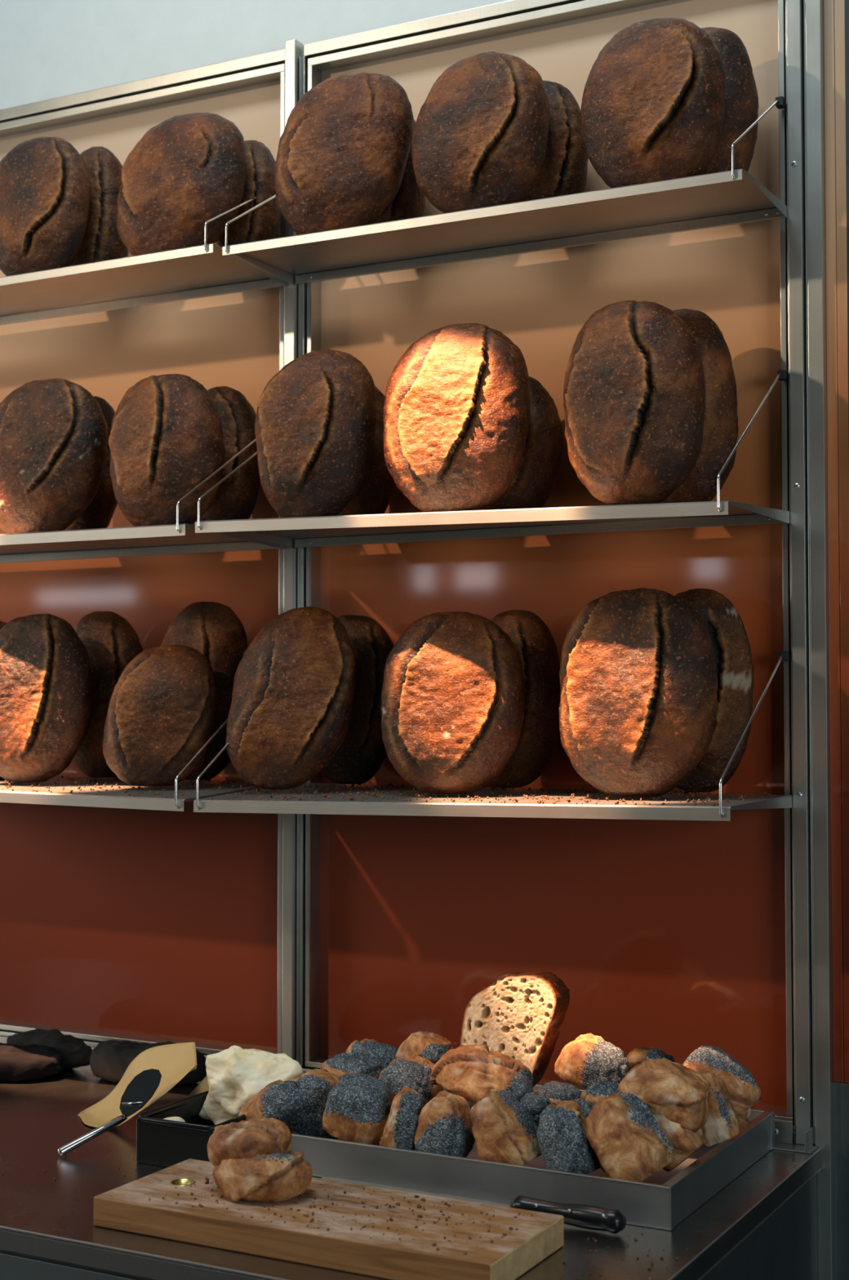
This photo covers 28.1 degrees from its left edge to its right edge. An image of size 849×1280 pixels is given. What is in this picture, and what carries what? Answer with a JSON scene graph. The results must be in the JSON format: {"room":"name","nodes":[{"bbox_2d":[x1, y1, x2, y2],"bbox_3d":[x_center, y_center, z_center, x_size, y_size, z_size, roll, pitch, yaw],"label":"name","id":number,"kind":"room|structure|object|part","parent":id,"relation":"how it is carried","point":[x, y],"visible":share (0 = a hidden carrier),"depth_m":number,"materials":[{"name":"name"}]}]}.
{"room":"food shop","nodes":[
{"label":"food shop","id":0,"kind":"room"},
{"bbox_2d":[0,0,814,1146],"bbox_3d":[-0.285,-0.174,3.106,5.200,3.800,0.065,-1,-2,28],"label":"wall","id":1,"kind":"structure","parent":0,"point":[50,49],"depth_m":3.23,"materials":[{"name":"paint"}]},
{"bbox_2d":[844,0,848,455],"bbox_3d":[1.310,-0.209,2.179,1.512,3.800,0.075,-1,-2,28],"label":"wall","id":2,"kind":"structure","parent":0,"point":[846,2],"depth_m":2.52,"materials":[{"name":"paint"}]},
{"bbox_3d":[-1.862,1.662,0.070,8.000,0.100,7.500,-1,-2,28],"label":"floor","id":3,"kind":"structure","parent":0,"visible":0},
{"bbox_2d":[0,1173,817,1279],"bbox_3d":[-0.605,1.245,2.626,2.234,0.928,0.846,-1,-2,28],"label":"base cabinet","id":4,"kind":"object","parent":3,"relation":"on","point":[784,1246],"visible":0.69,"depth_m":2.25,"materials":[{"name":"metal"}]},
{"bbox_3d":[-0.782,1.109,2.249,2.080,0.672,0.006,-1,-2,28],"label":"panel","id":5,"kind":"part","parent":4,"relation":"part of","materials":[{"name":"metal"}]},
{"bbox_2d":[0,1065,821,1279],"bbox_3d":[-0.605,0.749,2.643,2.237,0.066,0.854,-1,-2,28],"label":"countertop","id":6,"kind":"structure","parent":4,"relation":"on","point":[42,1215],"depth_m":2.17,"materials":[{"name":"metal"}]},
{"bbox_2d":[0,1042,64,1083],"bbox_3d":[-0.751,0.737,2.992,0.249,0.057,0.147,-1,-2,19],"label":"folded cloth","id":7,"kind":"object","parent":6,"relation":"on","point":[31,1062],"visible":1,"depth_m":2.93,"materials":[{"name":"fabric"}]},
{"bbox_2d":[6,1028,92,1070],"bbox_3d":[-0.674,0.735,3.056,0.215,0.064,0.075,-1,-3,34],"label":"folded cloth","id":8,"kind":"object","parent":6,"relation":"on","point":[77,1054],"visible":0.64,"depth_m":3.02,"materials":[{"name":"fabric"}]},
{"bbox_2d":[1,1151,156,1180],"bbox_3d":[-0.479,0.739,2.314,0.231,0.005,0.285,-1,-2,28],"label":"crumbs","id":9,"kind":"object","parent":6,"relation":"on","point":[44,1171],"visible":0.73,"depth_m":2.37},
{"bbox_2d":[57,1068,161,1155],"bbox_3d":[-0.456,0.695,2.493,0.064,0.101,0.166,-2,-3,37],"label":"cheese slicer","id":10,"kind":"object","parent":6,"relation":"on","point":[144,1086],"visible":1,"depth_m":2.52,"materials":[{"name":"metal"}]},
{"bbox_3d":[-0.483,0.721,2.472,0.106,0.047,0.012,1,-3,-33],"label":"handle","id":11,"kind":"part","parent":10,"relation":"part of","materials":[{"name":"metal"}]},
{"bbox_3d":[-0.426,0.675,2.533,0.061,0.058,0.069,-1,-2,28],"label":"blade","id":12,"kind":"part","parent":10,"relation":"part of","materials":[{"name":"black plastic"}]},
{"bbox_2d":[78,1041,197,1127],"bbox_3d":[-0.443,0.689,2.637,0.246,0.123,0.104,-1,-2,28],"label":"wrapping paper","id":13,"kind":"object","parent":6,"relation":"on","point":[175,1061],"visible":0.77,"depth_m":2.66,"materials":[{"name":"paper"}]},
{"bbox_2d":[89,1040,206,1085],"bbox_3d":[-0.480,0.731,2.950,0.220,0.065,0.121,-1,-2,25],"label":"bag","id":14,"kind":"object","parent":6,"relation":"on","point":[109,1060],"visible":0.48,"depth_m":2.92,"materials":[{"name":"black fabric"}]},
{"bbox_2d":[136,1090,245,1167],"bbox_3d":[-0.298,0.713,2.487,0.140,0.066,0.239,-1,-2,28],"label":"box","id":15,"kind":"object","parent":6,"relation":"on","point":[160,1141],"visible":0.33,"depth_m":2.40,"materials":[{"name":"black plastic"}]},
{"bbox_2d":[163,1116,185,1122],"bbox_3d":[-0.361,0.696,2.428,0.039,0.025,0.030,-1,-2,24],"label":"scrap","id":16,"kind":"object","parent":15,"relation":"in","point":[173,1118],"visible":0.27,"depth_m":2.42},
{"bbox_2d":[186,1075,208,1097],"bbox_3d":[-0.334,0.681,2.609,0.073,0.074,0.065,0,-2,5],"label":"wrapping paper","id":17,"kind":"object","parent":15,"relation":"on","point":[202,1086],"visible":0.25,"depth_m":2.61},
{"bbox_2d":[198,1045,303,1133],"bbox_3d":[-0.253,0.669,2.528,0.174,0.129,0.107,-1,-2,28],"label":"cloth","id":18,"kind":"object","parent":15,"relation":"in","point":[235,1074],"visible":0.51,"depth_m":2.50,"materials":[{"name":"fabric"}]},
{"bbox_2d":[281,39,302,1062],"bbox_3d":[-0.225,-0.148,2.974,0.026,1.819,0.040,-1,-2,28],"label":"upright post","id":19,"kind":"object","parent":6,"relation":"on","point":[293,48],"visible":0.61,"depth_m":2.94,"materials":[{"name":"metal"}]},
{"bbox_2d":[0,718,261,811],"bbox_3d":[-0.705,0.160,3.031,0.898,0.248,0.314,-1,-2,28],"label":"shelf","id":20,"kind":"object","parent":19,"relation":"attached to","point":[117,797],"visible":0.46,"depth_m":2.82,"materials":[{"name":"metal"}]},
{"bbox_2d":[0,620,7,779],"bbox_3d":[-0.804,0.110,3.133,0.199,0.297,0.130,-1,-2,28],"label":"loaf","id":21,"kind":"object","parent":20,"relation":"on","point":[2,624],"visible":0.04,"depth_m":3.11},
{"bbox_2d":[0,613,93,782],"bbox_3d":[-0.691,0.102,2.986,0.225,0.297,0.113,-1,-2,16],"label":"loaf","id":22,"kind":"object","parent":20,"relation":"on","point":[46,683],"visible":1,"depth_m":2.94,"materials":[{"name":"food"}]},
{"bbox_2d":[72,610,142,777],"bbox_3d":[-0.584,0.098,3.070,0.167,0.302,0.110,-1,-2,18],"label":"loaf","id":23,"kind":"object","parent":20,"relation":"on","point":[110,642],"visible":0.41,"depth_m":3.03,"materials":[{"name":"food"}]},
{"bbox_2d":[0,775,248,798],"bbox_3d":[-0.566,0.251,2.947,0.540,0.021,0.283,-1,-2,28],"label":"crumbs","id":24,"kind":"object","parent":20,"relation":"on","point":[38,784],"visible":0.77,"depth_m":2.90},
{"bbox_3d":[-0.707,0.267,3.024,0.896,0.034,0.296,-1,-2,28],"label":"shelf plate","id":25,"kind":"part","parent":20,"relation":"part of","materials":[{"name":"metal"}]},
{"bbox_2d":[102,644,218,786],"bbox_3d":[-0.444,0.127,2.856,0.197,0.238,0.110,0,-2,8],"label":"loaf","id":26,"kind":"object","parent":20,"relation":"on","point":[163,707],"visible":0.99,"depth_m":2.82,"materials":[{"name":"food"}]},
{"bbox_2d":[160,601,248,780],"bbox_3d":[-0.393,0.088,2.967,0.178,0.312,0.116,0,-2,12],"label":"loaf","id":27,"kind":"object","parent":20,"relation":"on","point":[212,628],"visible":0.35,"depth_m":2.93,"materials":[{"name":"food"}]},
{"bbox_2d":[0,438,285,563],"bbox_3d":[-0.705,-0.270,3.047,0.898,0.234,0.314,-1,-2,28],"label":"shelf","id":28,"kind":"object","parent":19,"relation":"attached to","point":[172,539],"visible":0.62,"depth_m":3.00,"materials":[{"name":"metal"}]},
{"bbox_2d":[0,377,108,533],"bbox_3d":[-0.668,-0.319,2.976,0.234,0.279,0.118,-1,-2,14],"label":"loaf","id":29,"kind":"object","parent":28,"relation":"on","point":[54,432],"visible":0.96,"depth_m":2.93,"materials":[{"name":"food"}]},
{"bbox_2d":[64,395,118,530],"bbox_3d":[-0.619,-0.310,3.092,0.147,0.269,0.116,-1,-2,17],"label":"loaf","id":30,"kind":"object","parent":28,"relation":"on","point":[100,513],"visible":0.16,"depth_m":3.06,"materials":[{"name":"food"}]},
{"bbox_3d":[-0.638,-0.159,3.167,0.890,0.015,0.006,-1,-2,28],"label":"rail","id":31,"kind":"part","parent":28,"relation":"part of","materials":[{"name":"metal"}]},
{"bbox_3d":[-0.707,-0.165,3.041,0.896,0.023,0.296,-1,-2,28],"label":"shelf plate","id":32,"kind":"part","parent":28,"relation":"part of","materials":[{"name":"metal"}]},
{"bbox_2d":[108,373,225,526],"bbox_3d":[-0.435,-0.316,2.848,0.205,0.264,0.124,-1,-2,15],"label":"loaf","id":33,"kind":"object","parent":28,"relation":"on","point":[166,438],"visible":0.94,"depth_m":2.81,"materials":[{"name":"food"}]},
{"bbox_2d":[195,386,260,521],"bbox_3d":[-0.352,-0.311,2.954,0.140,0.262,0.112,-1,-2,18],"label":"loaf","id":34,"kind":"object","parent":28,"relation":"on","point":[236,498],"visible":0.39,"depth_m":2.91,"materials":[{"name":"food"}]},
{"bbox_2d":[0,196,286,324],"bbox_3d":[-0.688,-0.708,3.096,0.898,0.187,0.242,-1,-2,28],"label":"shelf","id":35,"kind":"object","parent":19,"relation":"attached to","point":[201,271],"visible":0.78,"depth_m":3.01,"materials":[{"name":"metal"}]},
{"bbox_2d":[0,137,91,275],"bbox_3d":[-0.696,-0.774,3.050,0.200,0.262,0.106,-1,-2,16],"label":"loaf","id":36,"kind":"object","parent":35,"relation":"on","point":[46,184],"visible":0.97,"depth_m":3.01,"materials":[{"name":"food"}]},
{"bbox_2d":[70,146,128,266],"bbox_3d":[-0.602,-0.772,3.121,0.122,0.270,0.102,-1,-2,18],"label":"loaf","id":37,"kind":"object","parent":35,"relation":"on","point":[102,241],"visible":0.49,"depth_m":3.08,"materials":[{"name":"food"}]},
{"bbox_3d":[-0.638,-0.620,3.184,0.890,0.015,0.006,-1,-2,28],"label":"rail","id":38,"kind":"part","parent":35,"relation":"part of","materials":[{"name":"metal"}]},
{"bbox_3d":[-0.690,-0.628,3.090,0.896,0.023,0.224,-1,-2,28],"label":"shelf plate","id":39,"kind":"part","parent":35,"relation":"part of","materials":[{"name":"metal"}]},
{"bbox_2d":[116,112,247,255],"bbox_3d":[-0.417,-0.774,2.907,0.240,0.252,0.105,-1,-2,18],"label":"loaf","id":40,"kind":"object","parent":35,"relation":"on","point":[186,171],"visible":0.93,"depth_m":2.87,"materials":[{"name":"food"}]},
{"bbox_2d":[215,140,281,264],"bbox_3d":[-0.311,-0.758,2.965,0.123,0.230,0.105,-1,-2,23],"label":"loaf","id":41,"kind":"object","parent":35,"relation":"on","point":[264,222],"visible":0.39,"depth_m":2.92,"materials":[{"name":"food"}]},
{"bbox_2d":[93,1158,564,1279],"bbox_3d":[-0.123,0.712,2.082,0.551,0.036,0.204,-1,-2,28],"label":"cutting board","id":42,"kind":"object","parent":6,"relation":"on","point":[127,1207],"visible":0.93,"depth_m":2.02,"materials":[{"name":"brown wood"}]},
{"bbox_2d":[207,1117,312,1202],"bbox_3d":[-0.210,0.650,2.136,0.107,0.089,0.138,2,-3,-41],"label":"bun","id":43,"kind":"object","parent":42,"relation":"on","point":[252,1159],"visible":1,"depth_m":2.10,"materials":[{"name":"food"}]},
{"bbox_2d":[148,1173,532,1254],"bbox_3d":[-0.104,0.692,2.074,0.459,0.007,0.178,-1,-2,28],"label":"crumbs","id":44,"kind":"object","parent":42,"relation":"on","point":[419,1206],"visible":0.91,"depth_m":2.06,"materials":[{"name":"food"}]},
{"bbox_2d":[0,1035,795,1143],"bbox_3d":[-0.230,0.755,2.963,1.798,0.018,0.064,-1,-2,28],"label":"rail","id":45,"kind":"object","parent":6,"relation":"on","point":[3,1039],"visible":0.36,"depth_m":3.14,"materials":[{"name":"metal"}]},
{"bbox_2d":[0,48,284,1058],"bbox_3d":[-0.625,-0.144,3.213,0.898,1.797,0.054,-1,-2,28],"label":"wall panel","id":46,"kind":"object","parent":45,"relation":"on","point":[140,926],"visible":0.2,"depth_m":3.16,"materials":[{"name":"glass"}]},
{"bbox_2d":[299,0,795,1129],"bbox_3d":[0.182,-0.161,2.784,0.872,1.797,0.054,-1,-2,28],"label":"wall panel","id":47,"kind":"object","parent":45,"relation":"on","point":[676,938],"visible":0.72,"depth_m":2.76,"materials":[{"name":"glass"}]},
{"bbox_2d":[321,1177,626,1234],"bbox_3d":[0.052,0.718,2.184,0.438,0.029,0.032,-1,-2,28],"label":"bread knife","id":48,"kind":"object","parent":6,"relation":"on","point":[587,1216],"visible":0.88,"depth_m":2.11,"materials":[{"name":"black plastic"}]},
{"bbox_3d":[-0.014,0.723,2.218,0.289,0.002,0.027,-1,-2,28],"label":"blade","id":49,"kind":"part","parent":48,"relation":"part of","materials":[{"name":"metal"}]},
{"bbox_3d":[0.178,0.716,2.117,0.151,0.029,0.032,-1,-2,28],"label":"handle","id":50,"kind":"part","parent":48,"relation":"part of","materials":[{"name":"black plastic"}]},
{"bbox_2d":[290,1084,774,1231],"bbox_3d":[0.126,0.717,2.447,0.643,0.054,0.446,-1,-2,28],"label":"baking tray","id":51,"kind":"object","parent":6,"relation":"on","point":[664,1199],"visible":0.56,"depth_m":2.25,"materials":[{"name":"metal"}]},
{"bbox_2d":[238,1080,306,1123],"bbox_3d":[-0.213,0.678,2.436,0.111,0.094,0.078,-1,-3,34],"label":"roll","id":52,"kind":"object","parent":51,"relation":"on","point":[279,1100],"visible":0.68,"depth_m":2.41,"materials":[{"name":"food"}]},
{"bbox_2d":[285,1068,341,1139],"bbox_3d":[-0.158,0.669,2.445,0.094,0.097,0.079,-1,-3,30],"label":"roll","id":53,"kind":"object","parent":51,"relation":"on","point":[316,1084],"visible":0.61,"depth_m":2.41,"materials":[{"name":"food"}]},
{"bbox_2d":[320,1052,384,1079],"bbox_3d":[-0.107,0.642,2.516,0.112,0.057,0.083,-1,-3,30],"label":"roll","id":54,"kind":"object","parent":51,"relation":"on","point":[340,1064],"visible":0.44,"depth_m":2.49,"materials":[{"name":"food"}]},
{"bbox_2d":[322,1072,392,1145],"bbox_3d":[-0.090,0.655,2.373,0.102,0.098,0.080,-1,-2,17],"label":"roll","id":55,"kind":"object","parent":51,"relation":"on","point":[357,1108],"visible":0.9,"depth_m":2.34,"materials":[{"name":"food"}]},
{"bbox_2d":[346,1039,398,1068],"bbox_3d":[-0.073,0.649,2.614,0.099,0.066,0.070,-1,-3,33],"label":"roll","id":56,"kind":"object","parent":51,"relation":"on","point":[371,1048],"visible":0.46,"depth_m":2.59,"materials":[{"name":"food"}]},
{"bbox_2d":[379,1086,427,1150],"bbox_3d":[-0.027,0.658,2.328,0.058,0.084,0.076,-1,-2,15],"label":"roll","id":57,"kind":"object","parent":51,"relation":"on","point":[400,1128],"visible":0.87,"depth_m":2.30,"materials":[{"name":"food"}]},
{"bbox_2d":[378,1055,443,1102],"bbox_3d":[-0.021,0.636,2.440,0.096,0.069,0.080,-1,-2,27],"label":"roll","id":58,"kind":"object","parent":51,"relation":"on","point":[415,1072],"visible":0.55,"depth_m":2.41,"materials":[{"name":"food"}]},
{"bbox_2d":[395,1030,453,1064],"bbox_3d":[0.002,0.633,2.587,0.085,0.073,0.070,-1,-3,31],"label":"roll","id":59,"kind":"object","parent":51,"relation":"on","point":[431,1046],"visible":0.44,"depth_m":2.57,"materials":[{"name":"food"}]},
{"bbox_2d":[414,1091,475,1157],"bbox_3d":[0.028,0.658,2.300,0.078,0.087,0.078,-1,-2,22],"label":"roll","id":60,"kind":"object","parent":51,"relation":"on","point":[445,1123],"visible":0.79,"depth_m":2.27,"materials":[{"name":"food"}]},
{"bbox_2d":[470,1088,542,1165],"bbox_3d":[0.110,0.656,2.258,0.096,0.112,0.083,-1,-2,22],"label":"roll","id":61,"kind":"object","parent":51,"relation":"on","point":[504,1131],"visible":0.77,"depth_m":2.23,"materials":[{"name":"food"}]},
{"bbox_2d":[520,1091,555,1125],"bbox_3d":[0.150,0.634,2.293,0.050,0.042,0.067,-1,-2,28],"label":"roll","id":62,"kind":"object","parent":61,"relation":"on","point":[535,1103],"visible":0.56,"depth_m":2.27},
{"bbox_2d":[430,1044,533,1103],"bbox_3d":[0.083,0.603,2.351,0.145,0.079,0.087,-1,-3,32],"label":"roll","id":63,"kind":"object","parent":62,"relation":"on","point":[469,1072],"visible":0.8,"depth_m":2.32,"materials":[{"name":"food"}]},
{"bbox_2d":[459,970,569,1087],"bbox_3d":[0.137,0.575,2.512,0.164,0.179,0.066,-1,-2,28],"label":"loaf","id":64,"kind":"object","parent":51,"relation":"on","point":[520,1015],"visible":0.81,"depth_m":2.48,"materials":[{"name":"food"}]},
{"bbox_2d":[533,1080,582,1105],"bbox_3d":[0.183,0.633,2.333,0.069,0.046,0.072,-1,-3,29],"label":"roll","id":65,"kind":"object","parent":51,"relation":"on","point":[557,1092],"visible":0.44,"depth_m":2.31,"materials":[{"name":"food"}]},
{"bbox_2d":[536,1100,599,1174],"bbox_3d":[0.189,0.654,2.213,0.079,0.101,0.080,-2,-3,38],"label":"roll","id":66,"kind":"object","parent":51,"relation":"on","point":[564,1145],"visible":0.81,"depth_m":2.19,"materials":[{"name":"food"}]},
{"bbox_2d":[572,1097,595,1117],"bbox_3d":[0.213,0.639,2.284,0.060,0.047,0.070,-1,-2,16],"label":"roll","id":67,"kind":"object","parent":51,"relation":"on","point":[585,1107],"visible":0.27,"depth_m":2.26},
{"bbox_2d":[580,1081,619,1103],"bbox_3d":[0.249,0.619,2.307,0.066,0.038,0.071,-1,-2,28],"label":"roll","id":68,"kind":"object","parent":67,"relation":"on","point":[597,1092],"visible":0.4,"depth_m":2.29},
{"bbox_2d":[554,1033,628,1089],"bbox_3d":[0.240,0.607,2.426,0.106,0.084,0.088,-1,-2,21],"label":"roll","id":69,"kind":"object","parent":51,"relation":"on","point":[588,1060],"visible":0.77,"depth_m":2.40,"materials":[{"name":"food"}]},
{"bbox_2d":[585,1092,675,1182],"bbox_3d":[0.263,0.649,2.186,0.116,0.120,0.085,-1,-3,31],"label":"roll","id":70,"kind":"object","parent":51,"relation":"on","point":[628,1142],"visible":0.91,"depth_m":2.16,"materials":[{"name":"food"}]},
{"bbox_2d":[626,1046,674,1071],"bbox_3d":[0.323,0.637,2.474,0.085,0.091,0.075,-2,-3,35],"label":"roll","id":71,"kind":"object","parent":51,"relation":"on","point":[637,1055],"visible":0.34,"depth_m":2.45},
{"bbox_2d":[652,1114,705,1171],"bbox_3d":[0.326,0.648,2.237,0.088,0.097,0.074,-1,-2,27],"label":"roll","id":72,"kind":"object","parent":51,"relation":"on","point":[685,1142],"visible":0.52,"depth_m":2.20,"materials":[{"name":"food"}]},
{"bbox_2d":[617,1057,710,1132],"bbox_3d":[0.320,0.599,2.248,0.120,0.087,0.088,-1,-3,30],"label":"roll","id":73,"kind":"object","parent":72,"relation":"on","point":[675,1091],"visible":0.96,"depth_m":2.21,"materials":[{"name":"food"}]},
{"bbox_2d":[701,1072,738,1146],"bbox_3d":[0.384,0.624,2.259,0.066,0.093,0.065,-1,-2,29],"label":"roll","id":74,"kind":"object","parent":51,"relation":"on","point":[721,1125],"visible":0.7,"depth_m":2.23,"materials":[{"name":"food"}]},
{"bbox_2d":[680,1044,761,1116],"bbox_3d":[0.406,0.626,2.359,0.118,0.120,0.083,-1,-2,26],"label":"roll","id":75,"kind":"object","parent":51,"relation":"on","point":[744,1092],"visible":0.52,"depth_m":2.34,"materials":[{"name":"food"}]},
{"bbox_2d":[736,1106,751,1127],"bbox_3d":[0.429,0.642,2.356,0.050,0.059,0.056,-1,-3,32],"label":"roll","id":76,"kind":"object","parent":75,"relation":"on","point":[743,1118],"visible":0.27,"depth_m":2.33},
{"bbox_2d":[547,1232,688,1279],"bbox_3d":[0.218,0.725,1.979,0.129,0.008,0.244,-1,-2,28],"label":"crumbs","id":77,"kind":"object","parent":6,"relation":"on","point":[635,1237],"visible":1,"depth_m":1.99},
{"bbox_3d":[0.533,0.729,2.498,0.082,0.036,0.038,-1,-2,28],"label":"post bracket","id":78,"kind":"part","parent":6,"relation":"part of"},
{"bbox_3d":[0.533,0.745,2.497,0.082,0.002,0.038,-1,-2,28],"label":"plate","id":79,"kind":"part","parent":6,"relation":"part of","materials":[{"name":"metal"}]},
{"bbox_2d":[786,0,814,1144],"bbox_3d":[0.568,-0.225,2.554,0.026,1.940,0.043,-1,-2,28],"label":"upright post","id":80,"kind":"object","parent":6,"relation":"on","point":[795,9],"visible":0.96,"depth_m":2.53,"materials":[{"name":"metal"}]},
{"bbox_2d":[195,369,789,548],"bbox_3d":[0.093,-0.279,2.623,0.875,0.248,0.314,-1,-2,28],"label":"shelf","id":81,"kind":"object","parent":80,"relation":"attached to","point":[366,529],"visible":0.86,"depth_m":2.61,"materials":[{"name":"metal"}]},
{"bbox_2d":[254,349,377,517],"bbox_3d":[-0.175,-0.327,2.708,0.200,0.277,0.119,0,-2,12],"label":"loaf","id":82,"kind":"object","parent":81,"relation":"on","point":[316,419],"visible":0.96,"depth_m":2.67,"materials":[{"name":"food"}]},
{"bbox_2d":[335,386,395,515],"bbox_3d":[-0.111,-0.307,2.822,0.134,0.245,0.116,-1,-2,15],"label":"loaf","id":83,"kind":"object","parent":81,"relation":"on","point":[373,496],"visible":0.13,"depth_m":2.78,"materials":[{"name":"food"}]},
{"bbox_2d":[382,323,530,512],"bbox_3d":[0.047,-0.337,2.593,0.230,0.293,0.118,-1,-2,16],"label":"loaf","id":84,"kind":"object","parent":81,"relation":"on","point":[457,408],"visible":0.98,"depth_m":2.55,"materials":[{"name":"food"}]},
{"bbox_3d":[0.092,-0.174,2.616,0.874,0.036,0.296,-1,-2,28],"label":"shelf plate","id":85,"kind":"part","parent":81,"relation":"part of","materials":[{"name":"metal"}]},
{"bbox_2d":[482,376,563,510],"bbox_3d":[0.138,-0.306,2.689,0.164,0.231,0.115,-1,-2,18],"label":"loaf","id":86,"kind":"object","parent":81,"relation":"on","point":[534,482],"visible":0.34,"depth_m":2.65,"materials":[{"name":"food"}]},
{"bbox_3d":[0.160,-0.175,2.743,0.868,0.015,0.006,-1,-2,28],"label":"rail","id":87,"kind":"part","parent":81,"relation":"part of","materials":[{"name":"metal"}]},
{"bbox_2d":[563,300,705,505],"bbox_3d":[0.301,-0.343,2.459,0.209,0.299,0.118,-1,-2,23],"label":"loaf","id":88,"kind":"object","parent":81,"relation":"on","point":[634,388],"visible":0.98,"depth_m":2.42,"materials":[{"name":"food"}]},
{"bbox_2d":[659,308,738,503],"bbox_3d":[0.387,-0.347,2.560,0.170,0.306,0.115,-1,-2,24],"label":"loaf","id":89,"kind":"object","parent":81,"relation":"on","point":[720,424],"visible":0.24,"depth_m":2.51,"materials":[{"name":"food"}]},
{"bbox_2d":[193,651,791,821],"bbox_3d":[0.093,0.144,2.607,0.875,0.249,0.314,-1,-2,28],"label":"shelf","id":90,"kind":"object","parent":80,"relation":"attached to","point":[677,811],"visible":0.79,"depth_m":2.50,"materials":[{"name":"metal"}]},
{"bbox_2d":[226,606,355,789],"bbox_3d":[-0.217,0.093,2.735,0.219,0.295,0.112,0,-2,12],"label":"loaf","id":91,"kind":"object","parent":90,"relation":"on","point":[295,682],"visible":1,"depth_m":2.69,"materials":[{"name":"food"}]},
{"bbox_2d":[320,614,394,784],"bbox_3d":[-0.121,0.099,2.825,0.170,0.281,0.110,-1,-2,18],"label":"loaf","id":92,"kind":"object","parent":90,"relation":"on","point":[362,753],"visible":0.45,"depth_m":2.78,"materials":[{"name":"food"}]},
{"bbox_2d":[380,611,524,793],"bbox_3d":[0.042,0.095,2.599,0.229,0.279,0.113,-1,-2,17],"label":"loaf","id":93,"kind":"object","parent":90,"relation":"on","point":[452,705],"visible":1,"depth_m":2.56,"materials":[{"name":"food"}]},
{"bbox_2d":[211,782,770,805],"bbox_3d":[0.087,0.238,2.601,0.845,0.021,0.284,-1,-2,28],"label":"crumbs","id":94,"kind":"object","parent":90,"relation":"on","point":[246,792],"visible":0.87,"depth_m":2.58,"materials":[{"name":"food"}]},
{"bbox_3d":[0.092,0.251,2.600,0.874,0.035,0.296,-1,-2,28],"label":"shelf plate","id":95,"kind":"part","parent":90,"relation":"part of","materials":[{"name":"metal"}]},
{"bbox_2d":[488,609,559,787],"bbox_3d":[0.139,0.093,2.681,0.154,0.282,0.108,-1,-2,19],"label":"loaf","id":96,"kind":"object","parent":90,"relation":"on","point":[534,642],"visible":0.38,"depth_m":2.64,"materials":[{"name":"food"}]},
{"bbox_2d":[558,587,717,796],"bbox_3d":[0.304,0.075,2.453,0.236,0.302,0.120,-1,-2,23],"label":"loaf","id":97,"kind":"object","parent":90,"relation":"on","point":[638,704],"visible":1,"depth_m":2.42,"materials":[{"name":"food"}]},
{"bbox_2d":[674,588,753,792],"bbox_3d":[0.409,0.075,2.542,0.168,0.305,0.112,-1,-2,24],"label":"loaf","id":98,"kind":"object","parent":90,"relation":"on","point":[726,628],"visible":0.4,"depth_m":2.50,"materials":[{"name":"food"}]},
{"bbox_2d":[222,96,786,285],"bbox_3d":[0.110,-0.723,2.672,0.875,0.189,0.242,-1,-2,28],"label":"shelf","id":99,"kind":"object","parent":80,"relation":"attached to","point":[733,197],"visible":0.91,"depth_m":2.66,"materials":[{"name":"metal"}]},
{"bbox_2d":[274,71,413,235],"bbox_3d":[-0.130,-0.784,2.756,0.232,0.271,0.104,-1,-2,13],"label":"loaf","id":100,"kind":"object","parent":99,"relation":"on","point":[344,147],"visible":0.94,"depth_m":2.72,"materials":[{"name":"food"}]},
{"bbox_2d":[373,119,425,223],"bbox_3d":[-0.065,-0.771,2.833,0.140,0.249,0.107,-1,-2,16],"label":"loaf","id":101,"kind":"object","parent":99,"relation":"on","point":[409,202],"visible":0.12,"depth_m":2.79,"materials":[{"name":"food"}]},
{"bbox_2d":[411,51,549,213],"bbox_3d":[0.086,-0.785,2.633,0.215,0.257,0.107,0,-2,8],"label":"loaf","id":102,"kind":"object","parent":99,"relation":"on","point":[480,136],"visible":0.98,"depth_m":2.60,"materials":[{"name":"food"}]},
{"bbox_3d":[0.108,-0.639,2.666,0.874,0.021,0.224,-1,-2,28],"label":"shelf plate","id":103,"kind":"part","parent":99,"relation":"part of","materials":[{"name":"metal"}]},
{"bbox_3d":[0.160,-0.636,2.760,0.868,0.015,0.006,-1,-2,28],"label":"rail","id":104,"kind":"part","parent":99,"relation":"part of","materials":[{"name":"metal"}]},
{"bbox_2d":[520,80,588,201],"bbox_3d":[0.175,-0.773,2.703,0.173,0.242,0.100,-1,-2,14],"label":"loaf","id":105,"kind":"object","parent":99,"relation":"on","point":[564,170],"visible":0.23,"depth_m":2.66,"materials":[{"name":"food"}]},
{"bbox_2d":[580,17,725,187],"bbox_3d":[0.335,-0.787,2.500,0.215,0.260,0.112,-1,-2,18],"label":"loaf","id":106,"kind":"object","parent":99,"relation":"on","point":[652,109],"visible":0.96,"depth_m":2.46,"materials":[{"name":"food"}]},
{"bbox_2d":[700,26,758,174],"bbox_3d":[0.426,-0.793,2.570,0.156,0.272,0.106,-1,-2,20],"label":"loaf","id":107,"kind":"object","parent":99,"relation":"on","point":[741,98],"visible":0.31,"depth_m":2.53,"materials":[{"name":"food"}]},
{"bbox_3d":[0.370,1.201,2.087,0.004,0.874,0.785,-1,-2,28],"label":"panel","id":108,"kind":"part","parent":4,"relation":"part of","materials":[{"name":"metal"}]},
{"bbox_2d":[804,0,848,1279],"bbox_3d":[0.616,0.105,2.537,0.060,3.200,0.064,-1,-2,28],"label":"panel","id":109,"kind":"object","parent":3,"relation":"on","point":[824,31],"visible":1,"depth_m":2.52,"materials":[{"name":"metal"}]},
{"bbox_3d":[0.630,1.178,2.497,0.037,1.052,0.050,-1,-2,28],"label":"steel skirting","id":110,"kind":"part","parent":109,"relation":"part of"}
]}

